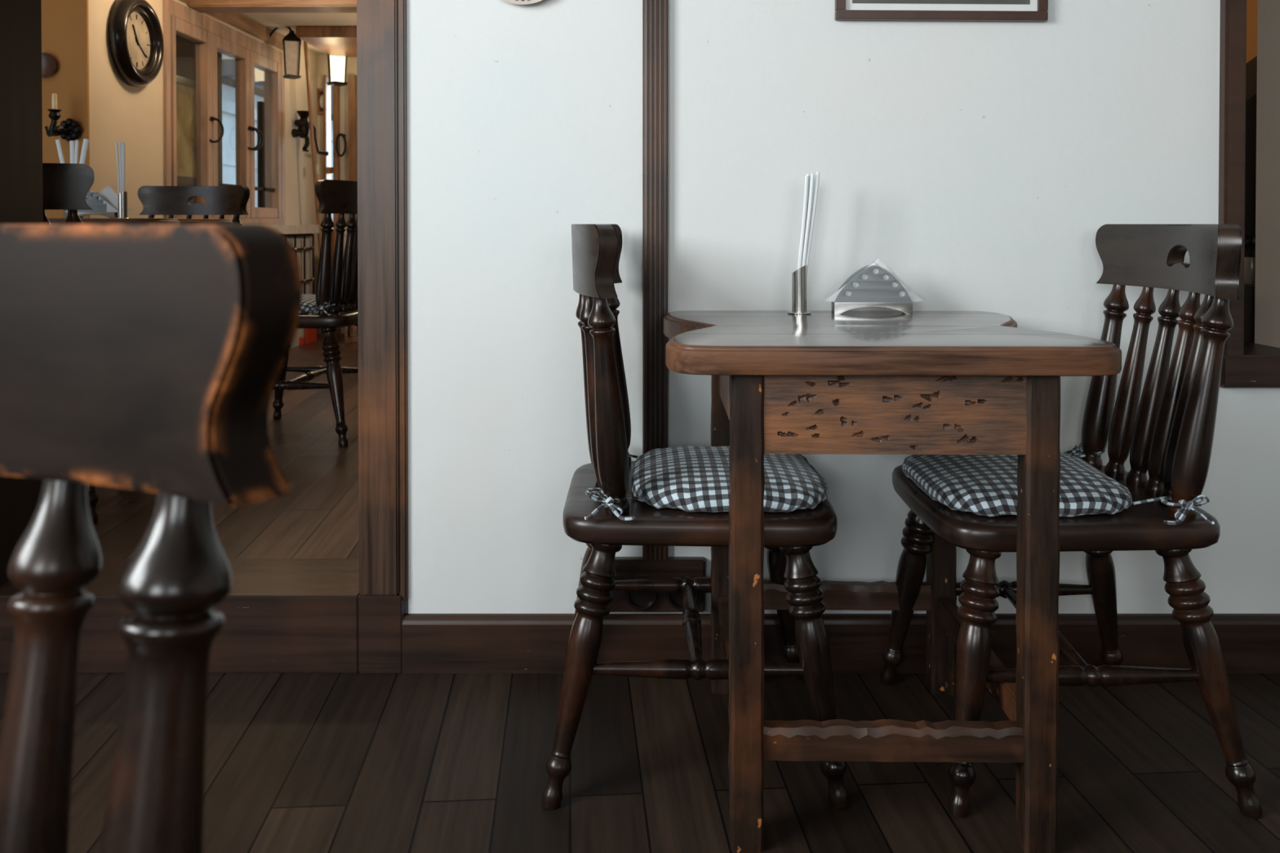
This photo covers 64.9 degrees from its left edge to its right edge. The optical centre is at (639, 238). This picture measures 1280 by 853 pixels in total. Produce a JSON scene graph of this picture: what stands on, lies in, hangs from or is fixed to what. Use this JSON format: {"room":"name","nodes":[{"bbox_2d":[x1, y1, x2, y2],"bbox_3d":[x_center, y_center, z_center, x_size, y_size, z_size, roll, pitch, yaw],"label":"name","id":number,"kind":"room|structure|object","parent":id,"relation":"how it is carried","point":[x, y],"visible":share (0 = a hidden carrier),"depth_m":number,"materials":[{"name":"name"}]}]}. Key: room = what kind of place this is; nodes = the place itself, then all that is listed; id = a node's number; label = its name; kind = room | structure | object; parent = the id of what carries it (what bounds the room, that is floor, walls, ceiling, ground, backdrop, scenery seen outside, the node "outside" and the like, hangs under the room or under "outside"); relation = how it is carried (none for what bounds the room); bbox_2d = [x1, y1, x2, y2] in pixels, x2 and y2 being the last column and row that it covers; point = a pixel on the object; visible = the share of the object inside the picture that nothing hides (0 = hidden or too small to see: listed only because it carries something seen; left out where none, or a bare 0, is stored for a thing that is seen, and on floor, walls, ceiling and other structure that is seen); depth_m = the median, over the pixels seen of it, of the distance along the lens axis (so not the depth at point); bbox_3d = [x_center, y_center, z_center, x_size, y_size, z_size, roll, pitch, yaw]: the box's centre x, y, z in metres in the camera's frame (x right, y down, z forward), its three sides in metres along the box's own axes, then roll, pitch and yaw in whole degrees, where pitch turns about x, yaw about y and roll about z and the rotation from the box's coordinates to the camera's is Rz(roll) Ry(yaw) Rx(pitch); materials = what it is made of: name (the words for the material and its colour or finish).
{"room":"restaurant","nodes":[
{"label":"restaurant","id":0,"kind":"room"},
{"bbox_2d":[40,0,319,333],"bbox_3d":[-2.950,-0.281,4.801,1.300,1.992,4.990,0,1,0],"label":"wall","id":1,"kind":"structure","parent":0,"point":[120,111],"depth_m":4.39,"materials":[{"name":"beige paint"}]},
{"bbox_2d":[41,52,56,77],"bbox_3d":[-2.470,-0.717,4.180,0.104,0.104,0.020,0,1,0],"label":"plate","id":2,"kind":"object","parent":1,"relation":"attached to","point":[48,62],"visible":0.66,"depth_m":4.18,"materials":[{"name":"brown ceramic"}]},
{"bbox_2d":[44,93,81,141],"bbox_3d":[-2.370,-0.493,4.125,0.102,0.189,0.136,0,1,0],"label":"candle sconce","id":3,"kind":"object","parent":1,"relation":"attached to","point":[68,130],"visible":1,"depth_m":4.12,"materials":[{"name":"black metal"}]},
{"bbox_2d":[51,93,57,109],"bbox_3d":[-2.374,-0.552,4.083,0.020,0.070,0.020,0,1,0],"label":"candle","id":4,"kind":"object","parent":3,"relation":"on","point":[54,97],"depth_m":4.08,"materials":[{"name":"wax"}]},
{"bbox_2d":[108,0,164,86],"bbox_3d":[-2.265,-0.892,4.548,0.062,0.410,0.410,0,1,0],"label":"wall clock","id":5,"kind":"object","parent":1,"relation":"attached to","point":[135,37],"visible":1,"depth_m":4.52,"materials":[{"name":"black paint"}]},
{"bbox_2d":[162,0,285,225],"bbox_3d":[-2.314,-0.617,5.669,0.172,1.125,1.625,0,1,0],"label":"window","id":6,"kind":"structure","parent":1,"relation":"in","point":[211,36],"depth_m":5.77,"materials":[{"name":"brown wood"}]},
{"bbox_2d":[180,0,284,50],"bbox_3d":[-2.290,-1.241,5.593,0.020,0.095,2.020,0,1,0],"label":"trim","id":7,"kind":"structure","parent":1,"relation":"attached to","point":[239,20],"depth_m":5.90,"materials":[{"name":"brown wood"}]},
{"bbox_2d":[266,26,301,79],"bbox_3d":[-2.186,-1.148,6.175,0.223,0.328,0.126,0,1,-11],"label":"wall lantern","id":8,"kind":"object","parent":1,"relation":"attached to","point":[291,43],"visible":0.94,"depth_m":6.15,"materials":[{"name":"beige glass"}]},
{"bbox_2d":[266,224,319,347],"bbox_3d":[-2.220,0.312,5.830,0.160,0.777,1.850,0,1,0],"label":"trim","id":9,"kind":"structure","parent":1,"relation":"attached to","point":[282,228],"depth_m":6.53,"materials":[{"name":"grey paint"}]},
{"bbox_2d":[282,233,315,294],"bbox_3d":[-2.175,0.188,6.342,0.032,0.427,0.737,0,1,0],"label":"rack","id":10,"kind":"object","parent":1,"relation":"attached to","point":[304,248],"visible":0.41,"depth_m":6.52,"materials":[{"name":"metal"}]},
{"bbox_2d":[291,110,328,155],"bbox_3d":[-2.201,-0.703,6.757,0.100,0.284,0.303,1,1,38],"label":"grinder","id":11,"kind":"object","parent":1,"relation":"attached to","point":[303,124],"visible":0.84,"depth_m":6.68,"materials":[{"name":"black metal"}]},
{"bbox_2d":[315,164,319,173],"bbox_3d":[-2.180,-0.507,6.805,0.006,0.147,0.044,0,1,0],"label":"paper tag","id":12,"kind":"object","parent":11,"relation":"hanging from","point":[317,165],"visible":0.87,"depth_m":6.80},
{"bbox_2d":[176,35,222,204],"bbox_3d":[-2.580,-0.613,5.407,0.120,1.225,1.430,0,1,0],"label":"wall","id":13,"kind":"structure","parent":0,"point":[185,48],"depth_m":5.86,"materials":[{"name":"brown wood"}]},
{"bbox_2d":[176,75,196,184],"bbox_3d":[-2.587,-0.610,5.692,0.023,0.600,0.500,0,1,0],"label":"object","id":14,"kind":"object","parent":13,"relation":"attached to","point":[185,87],"visible":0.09,"depth_m":5.74,"materials":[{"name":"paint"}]},
{"bbox_2d":[92,333,359,558],"bbox_3d":[-0.100,0.745,4.816,7.000,0.060,4.989,0,1,0],"label":"floor","id":15,"kind":"structure","parent":0,"point":[319,517],"depth_m":2.85,"materials":[{"name":"brown wood"}]},
{"bbox_2d":[42,163,98,523],"bbox_3d":[-1.666,0.274,2.848,0.494,0.944,0.522,0,1,0],"label":"dining chair","id":16,"kind":"object","parent":15,"relation":"on","point":[65,186],"visible":0.09,"depth_m":2.62,"materials":[{"name":"brown wood"}]},
{"bbox_2d":[47,217,232,224],"bbox_3d":[-1.820,0.334,3.405,0.682,0.800,0.628,0,1,0],"label":"dining table","id":17,"kind":"object","parent":15,"relation":"on","point":[52,220],"visible":0.02,"depth_m":3.10,"materials":[{"name":"brown wood"}]},
{"bbox_2d":[62,209,83,217],"bbox_3d":[-2.071,-0.114,3.679,0.068,0.090,0.068,0,1,0],"label":"cup","id":18,"kind":"object","parent":17,"relation":"on","point":[65,214],"visible":0.11,"depth_m":3.65,"materials":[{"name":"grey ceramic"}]},
{"bbox_2d":[55,139,64,163],"bbox_3d":[-2.106,-0.261,3.677,0.057,0.202,0.006,0,1,0],"label":"straw","id":19,"kind":"object","parent":18,"relation":"in","point":[57,141],"visible":0.46,"depth_m":3.67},
{"bbox_2d":[69,140,75,163],"bbox_3d":[-2.072,-0.259,3.677,0.020,0.194,0.006,0,1,0],"label":"straw","id":20,"kind":"object","parent":18,"relation":"in","point":[72,143],"visible":0.46,"depth_m":3.67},
{"bbox_2d":[74,140,78,163],"bbox_3d":[-2.061,-0.260,3.677,0.024,0.197,0.004,0,1,0],"label":"straw","id":21,"kind":"object","parent":18,"relation":"in","point":[76,141],"visible":0.46,"depth_m":3.67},
{"bbox_2d":[79,138,88,164],"bbox_3d":[-2.040,-0.262,3.677,0.057,0.204,0.007,0,1,0],"label":"straw","id":22,"kind":"object","parent":18,"relation":"in","point":[85,144],"visible":0.46,"depth_m":3.67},
{"bbox_2d":[77,191,118,217],"bbox_3d":[-1.943,-0.116,3.579,0.154,0.097,0.037,0,1,-8],"label":"napkin holder","id":23,"kind":"object","parent":17,"relation":"on","point":[99,208],"visible":0.66,"depth_m":3.56,"materials":[{"name":"metal"}]},
{"bbox_2d":[64,190,118,212],"bbox_3d":[-1.943,-0.131,3.570,0.197,0.078,0.004,0,1,1],"label":"paper napkin","id":24,"kind":"object","parent":23,"relation":"in","point":[109,208],"visible":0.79,"depth_m":3.57,"materials":[{"name":"white paper"}]},
{"bbox_2d":[97,185,131,210],"bbox_3d":[-1.904,-0.143,3.582,0.194,0.089,0.004,0,1,1],"label":"paper napkin","id":25,"kind":"object","parent":23,"relation":"in","point":[108,193],"visible":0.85,"depth_m":3.58,"materials":[{"name":"white paper"}]},
{"bbox_2d":[118,191,127,217],"bbox_3d":[-1.823,-0.116,3.549,0.047,0.097,0.047,0,1,0],"label":"holder","id":26,"kind":"object","parent":17,"relation":"on","point":[122,197],"visible":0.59,"depth_m":3.54,"materials":[{"name":"metal"}]},
{"bbox_2d":[115,142,119,194],"bbox_3d":[-1.837,-0.206,3.547,0.022,0.265,0.003,0,1,0],"label":"straw","id":27,"kind":"object","parent":26,"relation":"in","point":[116,143],"visible":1,"depth_m":3.55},
{"bbox_2d":[118,142,121,192],"bbox_3d":[-1.827,-0.206,3.547,0.016,0.264,0.003,0,1,0],"label":"straw","id":28,"kind":"object","parent":26,"relation":"in","point":[120,149],"visible":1,"depth_m":3.55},
{"bbox_2d":[120,142,123,191],"bbox_3d":[-1.821,-0.206,3.547,0.012,0.264,0.003,0,1,0],"label":"straw","id":29,"kind":"object","parent":26,"relation":"in","point":[122,144],"visible":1,"depth_m":3.54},
{"bbox_2d":[122,142,124,191],"bbox_3d":[-1.819,-0.206,3.547,0.010,0.264,0.003,0,1,0],"label":"straw","id":30,"kind":"object","parent":26,"relation":"in","point":[123,143],"visible":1,"depth_m":3.54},
{"bbox_2d":[137,185,249,223],"bbox_3d":[-1.839,0.259,3.960,0.494,0.944,0.522,0,1,0],"label":"dining chair","id":31,"kind":"object","parent":15,"relation":"on","point":[171,201],"visible":0.17,"depth_m":4.16,"materials":[{"name":"brown wood"}]},
{"bbox_2d":[298,328,316,345],"bbox_3d":[-2.235,0.615,6.603,0.165,0.150,0.212,0,1,0],"label":"crate","id":32,"kind":"object","parent":15,"relation":"on","point":[307,335],"visible":0.43,"depth_m":6.52,"materials":[{"name":"plastic"}]},
{"bbox_2d":[303,40,321,253],"bbox_3d":[-2.156,-0.346,6.696,0.024,2.067,0.238,0,1,21],"label":"wooden pole","id":33,"kind":"object","parent":15,"relation":"on","point":[305,44],"visible":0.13,"depth_m":6.65,"materials":[{"name":"brown wood"}]},
{"bbox_2d":[272,179,358,447],"bbox_3d":[-1.251,0.261,3.789,0.498,0.944,0.492,0,1,6],"label":"dining chair","id":34,"kind":"object","parent":15,"relation":"on","point":[338,284],"visible":0.51,"depth_m":3.60,"materials":[{"name":"brown wood"}]},
{"bbox_2d":[300,293,340,315],"bbox_3d":[-1.280,0.242,3.792,0.423,0.055,0.448,0,1,6],"label":"seat cushion","id":35,"kind":"object","parent":34,"relation":"on","point":[308,304],"visible":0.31,"depth_m":3.64,"materials":[{"name":"fabric"}]},
{"bbox_2d":[342,227,358,342],"bbox_3d":[-1.737,0.307,6.830,0.455,0.760,0.370,0,1,0],"label":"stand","id":36,"kind":"object","parent":15,"relation":"on","point":[353,337],"visible":0.09,"depth_m":6.66,"materials":[{"name":"brown wood"}]},
{"bbox_2d":[1244,55,1257,341],"bbox_3d":[1.670,0.035,2.681,0.700,1.420,0.640,0,1,0],"label":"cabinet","id":37,"kind":"object","parent":15,"relation":"on","point":[1251,66],"visible":0.02,"depth_m":2.65,"materials":[{"name":"brown wood"}]},
{"bbox_2d":[1244,231,1255,284],"bbox_3d":[1.502,0.047,2.471,0.062,0.130,0.062,0,1,0],"label":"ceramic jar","id":38,"kind":"object","parent":37,"relation":"on","point":[1250,254],"visible":0.34,"depth_m":2.45,"materials":[{"name":"ceramic"}]},
{"bbox_2d":[1244,284,1255,341],"bbox_3d":[1.620,0.429,2.509,0.600,0.635,0.285,0,1,0],"label":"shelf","id":39,"kind":"object","parent":37,"relation":"attached to","point":[1249,289],"depth_m":2.36,"materials":[{"name":"brown wood"}]},
{"bbox_2d":[222,12,356,58],"bbox_3d":[-0.100,-1.308,4.838,7.000,0.060,5.089,0,1,0],"label":"ceiling","id":40,"kind":"structure","parent":0,"point":[281,20],"depth_m":5.97,"materials":[{"name":"paint"}]},
{"bbox_2d":[326,53,347,86],"bbox_3d":[-2.130,-1.255,6.871,0.283,0.417,0.160,0,1,-11],"label":"wall lantern","id":41,"kind":"object","parent":40,"relation":"hanging from","point":[337,65],"visible":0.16,"depth_m":6.84,"materials":[{"name":"white glass"}]},
{"bbox_2d":[317,54,356,333],"bbox_3d":[0.450,-0.315,7.246,5.900,1.992,0.100,0,1,0],"label":"wall","id":42,"kind":"structure","parent":0,"point":[322,65],"depth_m":7.19,"materials":[{"name":"beige paint"}]},
{"bbox_2d":[316,88,323,114],"bbox_3d":[-2.266,-0.975,7.177,0.068,0.184,0.020,0,1,0],"label":"picture","id":43,"kind":"object","parent":42,"relation":"attached to","point":[320,91],"visible":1,"depth_m":7.17,"materials":[{"name":"brown wood"}]},
{"bbox_2d":[320,94,323,107],"bbox_3d":[-2.266,-0.975,7.177,0.034,0.096,0.004,0,1,0],"label":"print","id":44,"kind":"object","parent":43,"relation":"attached to","point":[321,95],"depth_m":7.18},
{"bbox_2d":[323,74,357,333],"bbox_3d":[-2.132,-0.239,7.163,0.231,1.842,0.148,0,1,0],"label":"door","id":45,"kind":"structure","parent":42,"relation":"in","point":[344,167],"depth_m":7.15,"materials":[{"name":"brown wood"}]},
{"bbox_2d":[0,671,1279,852],"bbox_3d":[0.300,0.974,-0.276,5.400,0.060,4.820,0,1,0],"label":"floor","id":46,"kind":"structure","parent":0,"point":[358,762],"depth_m":1.73,"materials":[{"name":"brown wood"}]},
{"bbox_2d":[0,223,302,852],"bbox_3d":[-0.391,0.468,0.270,0.494,0.944,0.522,0,1,3],"label":"dining chair","id":47,"kind":"object","parent":46,"relation":"on","point":[144,357],"visible":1,"depth_m":0.45,"materials":[{"name":"brown wood"}]},
{"bbox_2d":[541,223,848,809],"bbox_3d":[0.090,0.446,1.852,0.498,0.944,0.492,0,1,0],"label":"dining chair","id":48,"kind":"object","parent":46,"relation":"on","point":[789,538],"visible":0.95,"depth_m":1.66,"materials":[{"name":"brown wood"}]},
{"bbox_2d":[584,445,827,520],"bbox_3d":[0.119,0.427,1.852,0.423,0.055,0.448,0,1,0],"label":"seat cushion","id":49,"kind":"object","parent":48,"relation":"on","point":[688,478],"visible":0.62,"depth_m":1.72,"materials":[{"name":"multicoloured fabric"}]},
{"bbox_2d":[663,310,1121,852],"bbox_3d":[0.384,0.534,1.776,0.682,0.762,0.628,0,1,1],"label":"dining table","id":50,"kind":"object","parent":46,"relation":"on","point":[850,382],"visible":0.99,"depth_m":1.50,"materials":[{"name":"brown wood"}]},
{"bbox_2d":[786,265,811,315],"bbox_3d":[0.316,0.102,1.997,0.047,0.097,0.047,0,1,0],"label":"holder","id":51,"kind":"object","parent":50,"relation":"on","point":[798,277],"visible":1,"depth_m":1.98,"materials":[{"name":"metal"}]},
{"bbox_2d":[797,175,808,269],"bbox_3d":[0.321,0.011,1.990,0.025,0.267,0.004,0,1,14],"label":"straw","id":52,"kind":"object","parent":51,"relation":"in","point":[806,178],"visible":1,"depth_m":1.99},
{"bbox_2d":[797,173,809,266],"bbox_3d":[0.321,0.009,1.995,0.030,0.271,0.003,0,1,0],"label":"straw","id":53,"kind":"object","parent":51,"relation":"in","point":[807,175],"visible":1,"depth_m":1.99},
{"bbox_2d":[801,175,810,263],"bbox_3d":[0.325,0.010,1.999,0.030,0.268,0.003,0,1,-7],"label":"straw","id":54,"kind":"object","parent":51,"relation":"in","point":[810,175],"visible":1,"depth_m":2.00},
{"bbox_2d":[801,173,814,266],"bbox_3d":[0.329,0.008,1.991,0.030,0.272,0.004,0,1,9],"label":"straw","id":55,"kind":"object","parent":51,"relation":"in","point":[812,175],"visible":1,"depth_m":1.99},
{"bbox_2d":[805,172,819,279],"bbox_3d":[0.337,0.007,1.994,0.038,0.276,0.003,0,1,2],"label":"straw","id":56,"kind":"object","parent":51,"relation":"in","point":[817,177],"visible":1,"depth_m":1.99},
{"bbox_2d":[808,174,816,231],"bbox_3d":[0.334,0.009,2.000,0.035,0.270,0.004,0,1,-7],"label":"straw","id":57,"kind":"object","parent":51,"relation":"in","point":[815,175],"visible":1,"depth_m":2.00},
{"bbox_2d":[831,265,912,314],"bbox_3d":[0.461,0.102,2.002,0.154,0.097,0.037,0,1,1],"label":"napkin holder","id":58,"kind":"object","parent":50,"relation":"on","point":[874,291],"visible":0.87,"depth_m":1.99,"materials":[{"name":"metal"}]},
{"bbox_2d":[824,261,874,301],"bbox_3d":[0.457,0.086,2.011,0.176,0.080,0.004,0,1,1],"label":"paper napkin","id":59,"kind":"object","parent":58,"relation":"in","point":[839,290],"visible":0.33,"depth_m":2.01,"materials":[{"name":"white paper"}]},
{"bbox_2d":[828,262,917,302],"bbox_3d":[0.461,0.087,1.993,0.176,0.078,0.004,0,1,1],"label":"paper napkin","id":60,"kind":"object","parent":58,"relation":"in","point":[875,270],"visible":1,"depth_m":1.99,"materials":[{"name":"white paper"}]},
{"bbox_2d":[874,257,919,301],"bbox_3d":[0.468,0.082,1.998,0.175,0.086,0.003,0,1,1],"label":"paper napkin","id":61,"kind":"object","parent":58,"relation":"in","point":[878,262],"visible":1,"depth_m":2.00,"materials":[{"name":"white paper"}]},
{"bbox_2d":[888,267,922,301],"bbox_3d":[0.477,0.090,2.005,0.173,0.072,0.004,0,1,1],"label":"paper napkin","id":62,"kind":"object","parent":58,"relation":"in","point":[906,286],"visible":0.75,"depth_m":2.00,"materials":[{"name":"white paper"}]},
{"bbox_2d":[880,223,1262,818],"bbox_3d":[0.751,0.447,1.828,0.522,0.944,0.494,0,1,0],"label":"dining chair","id":63,"kind":"object","parent":46,"relation":"on","point":[1168,433],"visible":0.93,"depth_m":1.66,"materials":[{"name":"brown wood"}]},
{"bbox_2d":[902,443,1214,524],"bbox_3d":[0.711,0.428,1.828,0.423,0.055,0.448,0,1,0],"label":"seat cushion","id":64,"kind":"object","parent":63,"relation":"on","point":[984,485],"visible":0.67,"depth_m":1.70,"materials":[{"name":"multicoloured fabric"}]},
{"bbox_2d":[406,0,1279,613],"bbox_3d":[0.290,-0.316,2.206,5.420,2.450,0.200,0,1,0],"label":"wall","id":65,"kind":"structure","parent":0,"point":[983,163],"depth_m":2.11,"materials":[{"name":"white paint"}]},
{"bbox_2d":[0,0,44,586],"bbox_3d":[-1.466,-0.116,2.207,0.180,2.050,0.233,0,1,0],"label":"trim","id":66,"kind":"structure","parent":65,"relation":"attached to","point":[21,201],"depth_m":2.23,"materials":[{"name":"brown wood"}]},
{"bbox_2d":[0,558,360,673],"bbox_3d":[-0.983,0.828,2.223,0.787,0.163,0.238,0,1,0],"label":"step","id":67,"kind":"structure","parent":65,"relation":"attached to","point":[282,615],"depth_m":2.10,"materials":[{"name":"brown wood"}]},
{"bbox_2d":[356,0,408,600],"bbox_3d":[-0.538,-0.191,2.206,0.100,1.900,0.233,0,1,0],"label":"trim","id":68,"kind":"structure","parent":65,"relation":"attached to","point":[381,24],"depth_m":2.10,"materials":[{"name":"brown wood"}]},
{"bbox_2d":[358,593,408,673],"bbox_3d":[-0.543,0.829,2.158,0.090,0.162,0.108,0,1,0],"label":"trim","id":69,"kind":"structure","parent":65,"relation":"attached to","point":[380,616],"depth_m":2.10,"materials":[{"name":"brown wood"}]},
{"bbox_2d":[503,0,541,4],"bbox_3d":[-0.243,-0.581,2.091,0.196,0.196,0.022,0,1,0],"label":"wall plate","id":70,"kind":"object","parent":65,"relation":"attached to","point":[515,2],"visible":1,"depth_m":2.08,"materials":[{"name":"grey ceramic"}]},
{"bbox_2d":[642,0,667,559],"bbox_3d":[0.032,-0.434,2.095,0.052,2.210,0.020,0,1,0],"label":"trim","id":71,"kind":"structure","parent":65,"relation":"attached to","point":[655,12],"depth_m":2.09,"materials":[{"name":"brown wood"}]},
{"bbox_2d":[608,556,704,612],"bbox_3d":[0.025,0.725,2.100,0.219,0.110,0.040,0,1,0],"label":"board","id":72,"kind":"object","parent":65,"relation":"attached to","point":[626,567],"visible":0.56,"depth_m":2.10,"materials":[{"name":"brown wood"}]},
{"bbox_2d":[625,575,657,610],"bbox_3d":[0.004,0.737,2.089,0.069,0.069,0.017,0,1,0],"label":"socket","id":73,"kind":"object","parent":72,"relation":"attached to","point":[634,601],"depth_m":2.09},
{"bbox_2d":[666,575,699,610],"bbox_3d":[0.088,0.737,2.089,0.069,0.069,0.017,0,1,0],"label":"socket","id":74,"kind":"object","parent":72,"relation":"attached to","point":[674,602],"depth_m":2.09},
{"bbox_2d":[402,613,1279,673],"bbox_3d":[1.251,0.851,2.115,3.498,0.120,0.018,0,1,0],"label":"baseboard","id":75,"kind":"structure","parent":65,"relation":"attached to","point":[433,643],"depth_m":2.11,"materials":[{"name":"brown wood"}]},
{"bbox_2d":[835,0,1048,22],"bbox_3d":[0.627,-0.623,2.091,0.438,0.340,0.019,0,1,0],"label":"framed picture","id":76,"kind":"object","parent":65,"relation":"attached to","point":[1021,11],"visible":1,"depth_m":2.09},
{"bbox_2d":[852,0,1030,4],"bbox_3d":[0.627,-0.623,2.092,0.371,0.273,0.002,0,1,0],"label":"print","id":77,"kind":"object","parent":76,"relation":"attached to","point":[854,2],"depth_m":2.09},
{"bbox_2d":[1218,0,1246,355],"bbox_3d":[1.234,-0.331,2.188,0.044,1.160,0.215,0,1,0],"label":"trim","id":78,"kind":"structure","parent":65,"relation":"attached to","point":[1233,23],"depth_m":2.08,"materials":[{"name":"brown wood"}]},
{"bbox_2d":[1219,341,1279,387],"bbox_3d":[1.413,0.275,2.215,0.413,0.068,0.258,0,1,0],"label":"trim","id":79,"kind":"structure","parent":65,"relation":"attached to","point":[1259,366],"depth_m":2.09,"materials":[{"name":"brown wood"}]},
{"bbox_2d":[1254,0,1279,347],"bbox_3d":[1.415,-0.296,2.201,0.020,1.087,0.186,0,1,0],"label":"trim","id":80,"kind":"structure","parent":65,"relation":"attached to","point":[1267,286],"depth_m":2.25,"materials":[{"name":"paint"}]},
{"bbox_2d":[1246,0,1257,62],"bbox_3d":[2.525,-0.281,4.796,1.950,1.992,5.000,0,1,0],"label":"wall","id":81,"kind":"structure","parent":0,"point":[1251,5],"depth_m":4.09,"materials":[{"name":"orange paint"}]},
{"bbox_2d":[186,0,356,12],"bbox_3d":[0.500,-1.230,5.183,5.600,0.106,0.160,0,1,0],"label":"trim","id":82,"kind":"structure","parent":81,"relation":"attached to","point":[201,6],"depth_m":5.11,"materials":[{"name":"brown wood"}]},
{"bbox_2d":[295,25,356,57],"bbox_3d":[0.600,-1.266,6.508,5.400,0.070,0.750,0,1,0],"label":"trim","id":83,"kind":"structure","parent":81,"relation":"attached to","point":[333,40],"depth_m":6.17,"materials":[{"name":"brown wood"}]},
{"bbox_3d":[-1.500,0.797,21.013,15.000,0.100,38.000,0,1,0],"label":"floor","id":84,"kind":"structure","parent":0,"visible":0},
{"bbox_2d":[222,83,333,228],"bbox_3d":[-8.850,-1.081,22.987,0.300,4.400,34.000,0,1,0],"label":"wall","id":85,"kind":"structure","parent":84,"relation":"on","point":[228,120],"depth_m":21.64,"materials":[{"name":"white paint"}]},
{"bbox_2d":[222,58,333,120],"bbox_3d":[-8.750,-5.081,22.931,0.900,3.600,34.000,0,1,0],"label":"window","id":86,"kind":"structure","parent":85,"relation":"attached to","point":[228,64],"depth_m":21.61,"materials":[{"name":"glass"}]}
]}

